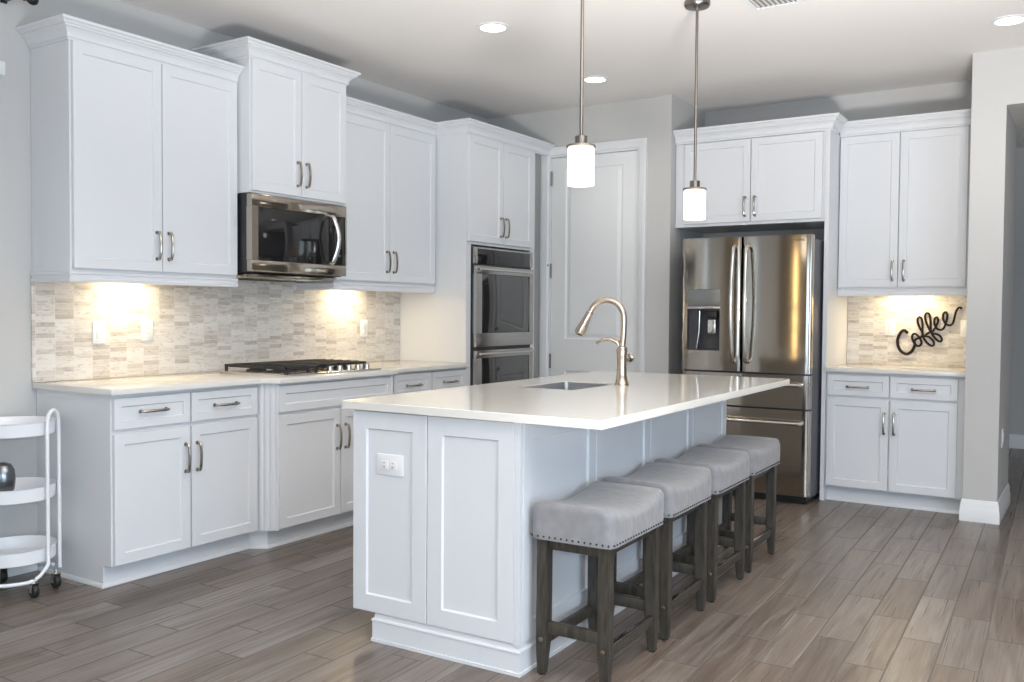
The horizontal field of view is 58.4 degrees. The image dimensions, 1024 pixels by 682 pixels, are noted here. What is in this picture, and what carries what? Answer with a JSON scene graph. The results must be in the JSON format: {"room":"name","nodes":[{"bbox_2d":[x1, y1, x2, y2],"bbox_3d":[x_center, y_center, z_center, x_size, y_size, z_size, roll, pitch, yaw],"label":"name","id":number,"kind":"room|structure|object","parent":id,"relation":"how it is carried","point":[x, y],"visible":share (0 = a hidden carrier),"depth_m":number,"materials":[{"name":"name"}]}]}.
{"room":"kitchen","nodes":[
{"label":"kitchen","id":0,"kind":"room"},
{"bbox_2d":[0,0,486,537],"bbox_3d":[-2.807,-0.305,3.772,0.150,2.871,10.765,2,2,33],"label":"wall","id":1,"kind":"structure","parent":0,"point":[18,397],"depth_m":4.37,"materials":[{"name":"grey paint"}]},
{"bbox_2d":[0,61,4,76],"bbox_3d":[-2.772,-0.507,3.603,0.067,1.517,1.528,2,2,33],"label":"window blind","id":2,"kind":"object","parent":1,"relation":"attached to","point":[2,63],"visible":1,"depth_m":4.19,"materials":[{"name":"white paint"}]},
{"bbox_2d":[0,0,38,4],"bbox_3d":[-2.791,-1.578,3.492,0.121,0.056,1.970,2,2,33],"label":"curtain rod","id":3,"kind":"object","parent":1,"relation":"attached to","point":[32,2],"visible":1,"depth_m":4.26,"materials":[{"name":"black metal"}]},
{"bbox_2d":[7,564,37,576],"bbox_3d":[-3.878,1.112,2.016,0.016,0.134,5.790,2,2,33],"label":"baseboard","id":4,"kind":"structure","parent":1,"relation":"attached to","point":[25,569],"depth_m":4.38,"materials":[{"name":"white paint"}]},
{"bbox_2d":[16,13,243,286],"bbox_3d":[-1.899,-0.886,4.659,0.384,1.196,1.034,2,2,33],"label":"upper cabinet","id":5,"kind":"object","parent":1,"relation":"attached to","point":[134,137],"visible":1,"depth_m":4.46,"materials":[{"name":"white paint"}]},
{"bbox_2d":[30,275,399,381],"bbox_3d":[-1.567,-0.098,5.558,0.009,0.534,2.748,2,2,33],"label":"backsplash","id":6,"kind":"structure","parent":1,"relation":"attached to","point":[196,328],"depth_m":5.21,"materials":[{"name":"tile"}]},
{"bbox_2d":[93,321,105,343],"bbox_3d":[-2.115,-0.043,4.694,0.009,0.115,0.072,2,2,33],"label":"light switch","id":7,"kind":"object","parent":6,"relation":"attached to","point":[99,327],"visible":1,"depth_m":4.69,"materials":[{"name":"white plastic"}]},
{"bbox_2d":[141,319,152,340],"bbox_3d":[-1.963,-0.060,4.929,0.008,0.115,0.072,2,2,33],"label":"outlet","id":8,"kind":"object","parent":6,"relation":"attached to","point":[146,324],"visible":1,"depth_m":4.92,"materials":[{"name":"white plastic"}]},
{"bbox_2d":[360,320,367,336],"bbox_3d":[-1.030,-0.089,6.378,0.008,0.115,0.072,2,2,33],"label":"outlet","id":9,"kind":"object","parent":6,"relation":"attached to","point":[363,323],"visible":1,"depth_m":6.37,"materials":[{"name":"white plastic"}]},
{"bbox_2d":[188,36,360,205],"bbox_3d":[-1.370,-1.229,5.373,0.484,0.812,0.882,2,2,33],"label":"upper cabinet","id":10,"kind":"object","parent":1,"relation":"attached to","point":[291,105],"visible":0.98,"depth_m":5.18,"materials":[{"name":"white paint"}]},
{"bbox_2d":[236,193,346,281],"bbox_3d":[-1.370,-0.588,5.391,0.495,0.466,0.742,2,2,33],"label":"microwave","id":11,"kind":"object","parent":10,"relation":"attached to","point":[280,239],"visible":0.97,"depth_m":5.22,"materials":[{"name":"silver metal"}]},
{"bbox_2d":[296,96,436,292],"bbox_3d":[-0.938,-0.928,6.151,0.384,1.193,1.028,2,2,33],"label":"upper cabinet","id":12,"kind":"object","parent":1,"relation":"attached to","point":[391,154],"visible":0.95,"depth_m":6.06,"materials":[{"name":"white paint"}]},
{"bbox_2d":[0,448,1023,681],"bbox_3d":[1.538,1.210,3.056,8.600,0.050,14.200,2,2,33],"label":"floor","id":13,"kind":"structure","parent":0,"point":[847,591],"depth_m":3.79,"materials":[{"name":"brown wood"}]},
{"bbox_2d":[0,408,61,597],"bbox_3d":[-2.248,0.713,4.123,0.381,0.821,0.414,-1,2,-36],"label":"trolley","id":14,"kind":"object","parent":13,"relation":"on","point":[24,550],"visible":1,"depth_m":4.08,"materials":[{"name":"white metal"}]},
{"bbox_2d":[0,462,15,491],"bbox_3d":[-2.281,0.623,4.100,0.104,0.158,0.104,2,2,33],"label":"canister","id":15,"kind":"object","parent":14,"relation":"on","point":[7,471],"visible":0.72,"depth_m":4.07,"materials":[{"name":"grey metal"}]},
{"bbox_2d":[0,416,55,438],"bbox_3d":[-2.250,0.388,4.119,0.358,0.062,0.358,2,2,33],"label":"tray","id":16,"kind":"object","parent":14,"relation":"on","point":[11,427],"depth_m":4.06,"materials":[{"name":"white"}]},
{"bbox_2d":[0,477,56,505],"bbox_3d":[-2.252,0.676,4.128,0.358,0.063,0.358,2,2,33],"label":"tray","id":17,"kind":"object","parent":14,"relation":"on","point":[27,489],"depth_m":4.07,"materials":[{"name":"white"}]},
{"bbox_2d":[0,535,56,568],"bbox_3d":[-2.254,0.952,4.136,0.358,0.064,0.358,2,2,33],"label":"tray","id":18,"kind":"object","parent":14,"relation":"on","point":[24,550],"depth_m":4.17,"materials":[{"name":"white"}]},
{"bbox_2d":[37,384,257,588],"bbox_3d":[-1.807,0.669,4.623,0.650,0.884,0.858,2,2,33],"label":"base cabinet","id":19,"kind":"object","parent":13,"relation":"on","point":[153,483],"visible":0.99,"depth_m":4.34,"materials":[{"name":"white paint"}]},
{"bbox_2d":[248,375,392,548],"bbox_3d":[-1.247,0.648,5.415,0.733,0.884,1.095,2,2,33],"label":"base cabinet","id":20,"kind":"object","parent":13,"relation":"on","point":[305,433],"visible":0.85,"depth_m":5.02,"materials":[{"name":"white paint"}]},
{"bbox_2d":[33,360,469,395],"bbox_3d":[-1.265,0.192,5.369,0.713,0.029,2.745,2,2,33],"label":"countertop","id":21,"kind":"structure","parent":20,"relation":"on","point":[199,380],"depth_m":4.72,"materials":[{"name":"white stone"}]},
{"bbox_2d":[220,359,381,376],"bbox_3d":[-1.227,0.151,5.387,0.540,0.052,0.770,2,2,33],"label":"cooktop","id":22,"kind":"object","parent":21,"relation":"in","point":[287,368],"visible":1,"depth_m":5.22,"materials":[{"name":"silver metal"}]},
{"bbox_2d":[393,368,465,393],"bbox_3d":[-0.772,0.626,6.229,0.650,0.884,0.788,2,2,33],"label":"base cabinet","id":23,"kind":"object","parent":13,"relation":"on","point":[405,382],"visible":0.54,"depth_m":6.03,"materials":[{"name":"white paint"}]},
{"bbox_2d":[400,118,555,385],"bbox_3d":[-0.261,-0.249,6.970,0.666,2.595,1.178,2,2,33],"label":"tall cabinet","id":24,"kind":"object","parent":13,"relation":"on","point":[485,194],"visible":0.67,"depth_m":6.50,"materials":[{"name":"white paint"}]},
{"bbox_2d":[470,246,535,385],"bbox_3d":[-0.277,-0.042,6.897,0.614,1.285,0.775,2,2,33],"label":"double oven","id":25,"kind":"object","parent":24,"relation":"in","point":[501,327],"visible":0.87,"depth_m":6.70,"materials":[{"name":"silver metal"}]},
{"bbox_2d":[353,400,726,677],"bbox_3d":[0.286,0.691,4.320,0.761,0.891,2.238,2,2,31],"label":"kitchen island","id":26,"kind":"object","parent":13,"relation":"on","point":[445,550],"visible":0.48,"depth_m":3.38,"materials":[{"name":"white paint"}]},
{"bbox_2d":[377,453,403,476],"bbox_3d":[-0.463,0.469,3.468,0.128,0.080,0.008,2,2,31],"label":"outlet","id":27,"kind":"object","parent":26,"relation":"attached to","point":[387,464],"visible":1,"depth_m":3.46,"materials":[{"name":"white plastic"}]},
{"bbox_2d":[382,460,387,468],"bbox_3d":[-0.481,0.469,3.476,0.030,0.032,0.003,2,2,31],"label":"socket","id":28,"kind":"object","parent":27,"relation":"attached to","point":[384,462],"depth_m":3.47,"materials":[{"name":"white plastic"}]},
{"bbox_2d":[390,461,396,469],"bbox_3d":[-0.447,0.470,3.455,0.030,0.032,0.003,2,2,31],"label":"socket","id":29,"kind":"object","parent":27,"relation":"attached to","point":[393,464],"depth_m":3.45,"materials":[{"name":"white plastic"}]},
{"bbox_2d":[342,371,789,429],"bbox_3d":[0.418,0.232,4.244,1.181,0.030,2.322,2,2,33],"label":"island countertop","id":30,"kind":"structure","parent":26,"relation":"on","point":[647,395],"depth_m":3.69,"materials":[{"name":"white stone"}]},
{"bbox_2d":[526,382,613,389],"bbox_3d":[0.269,0.316,4.383,0.299,0.200,0.454,2,2,33],"label":"sink","id":31,"kind":"object","parent":30,"relation":"in","point":[561,385],"visible":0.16,"depth_m":4.59,"materials":[{"name":"silver metal"}]},
{"bbox_2d":[575,297,628,385],"bbox_3d":[0.434,-0.001,4.433,0.269,0.424,0.072,1,2,13],"label":"faucet","id":32,"kind":"object","parent":30,"relation":"on","point":[621,377],"visible":1,"depth_m":4.40,"materials":[{"name":"silver metal"}]},
{"bbox_2d":[530,481,665,681],"bbox_3d":[0.319,0.860,3.321,0.328,0.617,0.487,2,2,31],"label":"bar stool","id":33,"kind":"object","parent":13,"relation":"on","point":[603,519],"visible":1,"depth_m":3.19,"materials":[{"name":"grey fabric"}]},
{"bbox_2d":[601,462,713,639],"bbox_3d":[0.600,0.847,3.796,0.328,0.617,0.487,2,2,31],"label":"bar stool","id":34,"kind":"object","parent":13,"relation":"on","point":[686,489],"visible":0.6,"depth_m":3.72,"materials":[{"name":"grey fabric"}]},
{"bbox_2d":[654,447,750,602],"bbox_3d":[0.883,0.834,4.263,0.328,0.617,0.487,2,2,31],"label":"bar stool","id":35,"kind":"object","parent":13,"relation":"on","point":[730,469],"visible":0.48,"depth_m":4.24,"materials":[{"name":"grey fabric"}]},
{"bbox_2d":[696,435,781,572],"bbox_3d":[1.165,0.822,4.729,0.328,0.617,0.487,2,2,31],"label":"bar stool","id":36,"kind":"object","parent":13,"relation":"on","point":[764,452],"visible":0.57,"depth_m":4.75,"materials":[{"name":"grey fabric"}]},
{"bbox_2d":[681,234,823,503],"bbox_3d":[1.770,0.172,6.574,0.910,1.799,0.880,2,2,33],"label":"refrigerator","id":37,"kind":"object","parent":13,"relation":"on","point":[752,306],"visible":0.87,"depth_m":6.20,"materials":[{"name":"grey metal"}]},
{"bbox_2d":[673,112,847,499],"bbox_3d":[1.844,-0.235,6.721,1.181,2.613,0.648,2,2,33],"label":"tall cabinet","id":38,"kind":"object","parent":13,"relation":"on","point":[776,174],"visible":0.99,"depth_m":6.41,"materials":[{"name":"white paint"}]},
{"bbox_2d":[824,371,964,513],"bbox_3d":[2.641,0.651,6.229,0.861,0.884,0.651,2,2,33],"label":"base cabinet","id":39,"kind":"object","parent":13,"relation":"on","point":[892,440],"visible":1,"depth_m":5.99,"materials":[{"name":"white paint"}]},
{"bbox_2d":[825,363,965,376],"bbox_3d":[2.648,0.194,6.217,0.862,0.029,0.630,2,2,33],"label":"countertop","id":40,"kind":"structure","parent":39,"relation":"on","point":[847,367],"depth_m":6.06,"materials":[{"name":"white stone"}]},
{"bbox_2d":[117,0,1023,147],"bbox_3d":[1.559,-1.734,2.963,8.600,0.100,14.200,2,2,33],"label":"ceiling","id":41,"kind":"structure","parent":0,"point":[435,51],"depth_m":5.43,"materials":[{"name":"white paint"}]},
{"bbox_2d":[476,22,509,32],"bbox_3d":[-0.106,-1.761,5.144,0.188,0.008,0.188,2,2,33],"label":"recessed light","id":42,"kind":"object","parent":41,"relation":"in","point":[488,27],"visible":1,"depth_m":5.14,"materials":[{"name":"white paint"}]},
{"bbox_2d":[566,0,595,186],"bbox_3d":[0.290,-1.183,3.796,0.132,1.070,0.132,2,2,33],"label":"pendant light","id":43,"kind":"object","parent":41,"relation":"hanging from","point":[580,173],"visible":1,"depth_m":3.78,"materials":[{"name":"white glass"}]},
{"bbox_2d":[583,76,608,82],"bbox_3d":[0.569,-1.791,6.273,0.188,0.008,0.188,2,2,33],"label":"recessed light","id":44,"kind":"object","parent":41,"relation":"in","point":[588,79],"visible":0.92,"depth_m":6.27,"materials":[{"name":"white paint"}]},
{"bbox_2d":[683,0,709,219],"bbox_3d":[0.947,-1.186,4.717,0.132,1.114,0.132,2,2,33],"label":"pendant light","id":45,"kind":"object","parent":41,"relation":"hanging from","point":[694,195],"visible":1,"depth_m":4.70,"materials":[{"name":"white glass"}]},
{"bbox_2d":[741,0,805,11],"bbox_3d":[1.315,-1.734,4.632,0.284,0.012,0.300,2,2,33],"label":"ceiling vent","id":46,"kind":"object","parent":41,"relation":"in","point":[761,5],"visible":1,"depth_m":4.71,"materials":[{"name":"white metal"}]},
{"bbox_2d":[990,14,1023,25],"bbox_3d":[2.695,-1.734,4.957,0.188,0.008,0.188,2,2,33],"label":"recessed light","id":47,"kind":"object","parent":41,"relation":"in","point":[1009,20],"visible":1,"depth_m":4.95,"materials":[{"name":"white paint"}]},
{"bbox_2d":[487,95,704,377],"bbox_3d":[0.665,-0.398,7.503,1.645,2.871,0.720,2,2,33],"label":"wall","id":48,"kind":"structure","parent":0,"point":[655,119],"depth_m":6.84,"materials":[{"name":"grey paint"}]},
{"bbox_2d":[539,138,646,377],"bbox_3d":[0.630,-0.238,7.131,0.912,2.575,0.170,2,2,33],"label":"door","id":49,"kind":"structure","parent":48,"relation":"in","point":[593,238],"depth_m":7.11,"materials":[{"name":"white paint"}]},
{"bbox_2d":[703,80,971,366],"bbox_3d":[2.370,-0.363,6.800,1.985,2.871,0.055,2,2,33],"label":"wall","id":50,"kind":"structure","parent":0,"point":[956,95],"depth_m":6.64,"materials":[{"name":"grey paint"}]},
{"bbox_2d":[837,109,970,295],"bbox_3d":[2.725,-0.910,6.293,0.861,1.202,0.383,2,2,33],"label":"upper cabinet","id":51,"kind":"object","parent":50,"relation":"attached to","point":[905,180],"visible":0.97,"depth_m":6.17,"materials":[{"name":"white paint"}]},
{"bbox_2d":[847,296,966,366],"bbox_3d":[2.823,-0.099,6.476,0.862,0.540,0.009,2,2,33],"label":"backsplash","id":52,"kind":"structure","parent":50,"relation":"attached to","point":[867,343],"depth_m":6.50,"materials":[{"name":"tile"}]},
{"bbox_2d":[884,319,894,335],"bbox_3d":[2.701,-0.097,6.545,0.072,0.115,0.008,2,2,33],"label":"outlet","id":53,"kind":"object","parent":52,"relation":"attached to","point":[889,323],"visible":1,"depth_m":6.54,"materials":[{"name":"white plastic"}]},
{"bbox_2d":[896,307,961,355],"bbox_3d":[2.912,-0.068,6.401,0.423,0.348,0.015,2,2,33],"label":"coffee sign","id":54,"kind":"object","parent":52,"relation":"attached to","point":[921,328],"visible":1,"depth_m":6.40,"materials":[{"name":"brown metal"}]},
{"bbox_2d":[960,320,966,336],"bbox_3d":[3.115,-0.085,6.278,0.072,0.115,0.009,2,2,33],"label":"light switch","id":55,"kind":"object","parent":52,"relation":"attached to","point":[963,325],"visible":0.53,"depth_m":6.29,"materials":[{"name":"white plastic"}]},
{"bbox_2d":[963,49,1016,501],"bbox_3d":[3.093,-0.330,5.910,0.190,2.871,0.770,2,2,33],"label":"wall","id":56,"kind":"structure","parent":0,"point":[993,127],"depth_m":5.59,"materials":[{"name":"grey paint"}]},
{"bbox_2d":[959,483,1009,524],"bbox_3d":[3.079,1.038,5.947,0.222,0.134,0.786,2,2,33],"label":"baseboard","id":57,"kind":"structure","parent":56,"relation":"attached to","point":[979,511],"depth_m":5.63,"materials":[{"name":"white paint"}]},
{"bbox_2d":[1001,429,1003,447],"bbox_3d":[3.086,0.611,5.756,0.009,0.115,0.072,2,2,33],"label":"light switch","id":58,"kind":"object","parent":56,"relation":"attached to","point":[1002,439],"visible":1,"depth_m":5.74,"materials":[{"name":"white plastic"}]},
{"bbox_2d":[1007,47,1023,141],"bbox_3d":[5.138,-1.555,4.999,4.178,0.334,1.510,2,2,33],"label":"wall header","id":59,"kind":"structure","parent":56,"relation":"part of","point":[1015,72],"depth_m":5.48,"materials":[{"name":"grey paint"}]},
{"bbox_2d":[1009,147,1023,434],"bbox_3d":[5.697,-0.384,8.247,7.300,2.871,0.100,2,2,33],"label":"wall","id":60,"kind":"structure","parent":0,"point":[1016,423],"depth_m":8.74,"materials":[{"name":"grey paint"}]},
{"bbox_2d":[1009,434,1023,448],"bbox_3d":[5.529,0.981,8.322,7.000,0.134,0.016,2,2,33],"label":"baseboard","id":61,"kind":"structure","parent":60,"relation":"attached to","point":[1016,441],"depth_m":8.77,"materials":[{"name":"white paint"}]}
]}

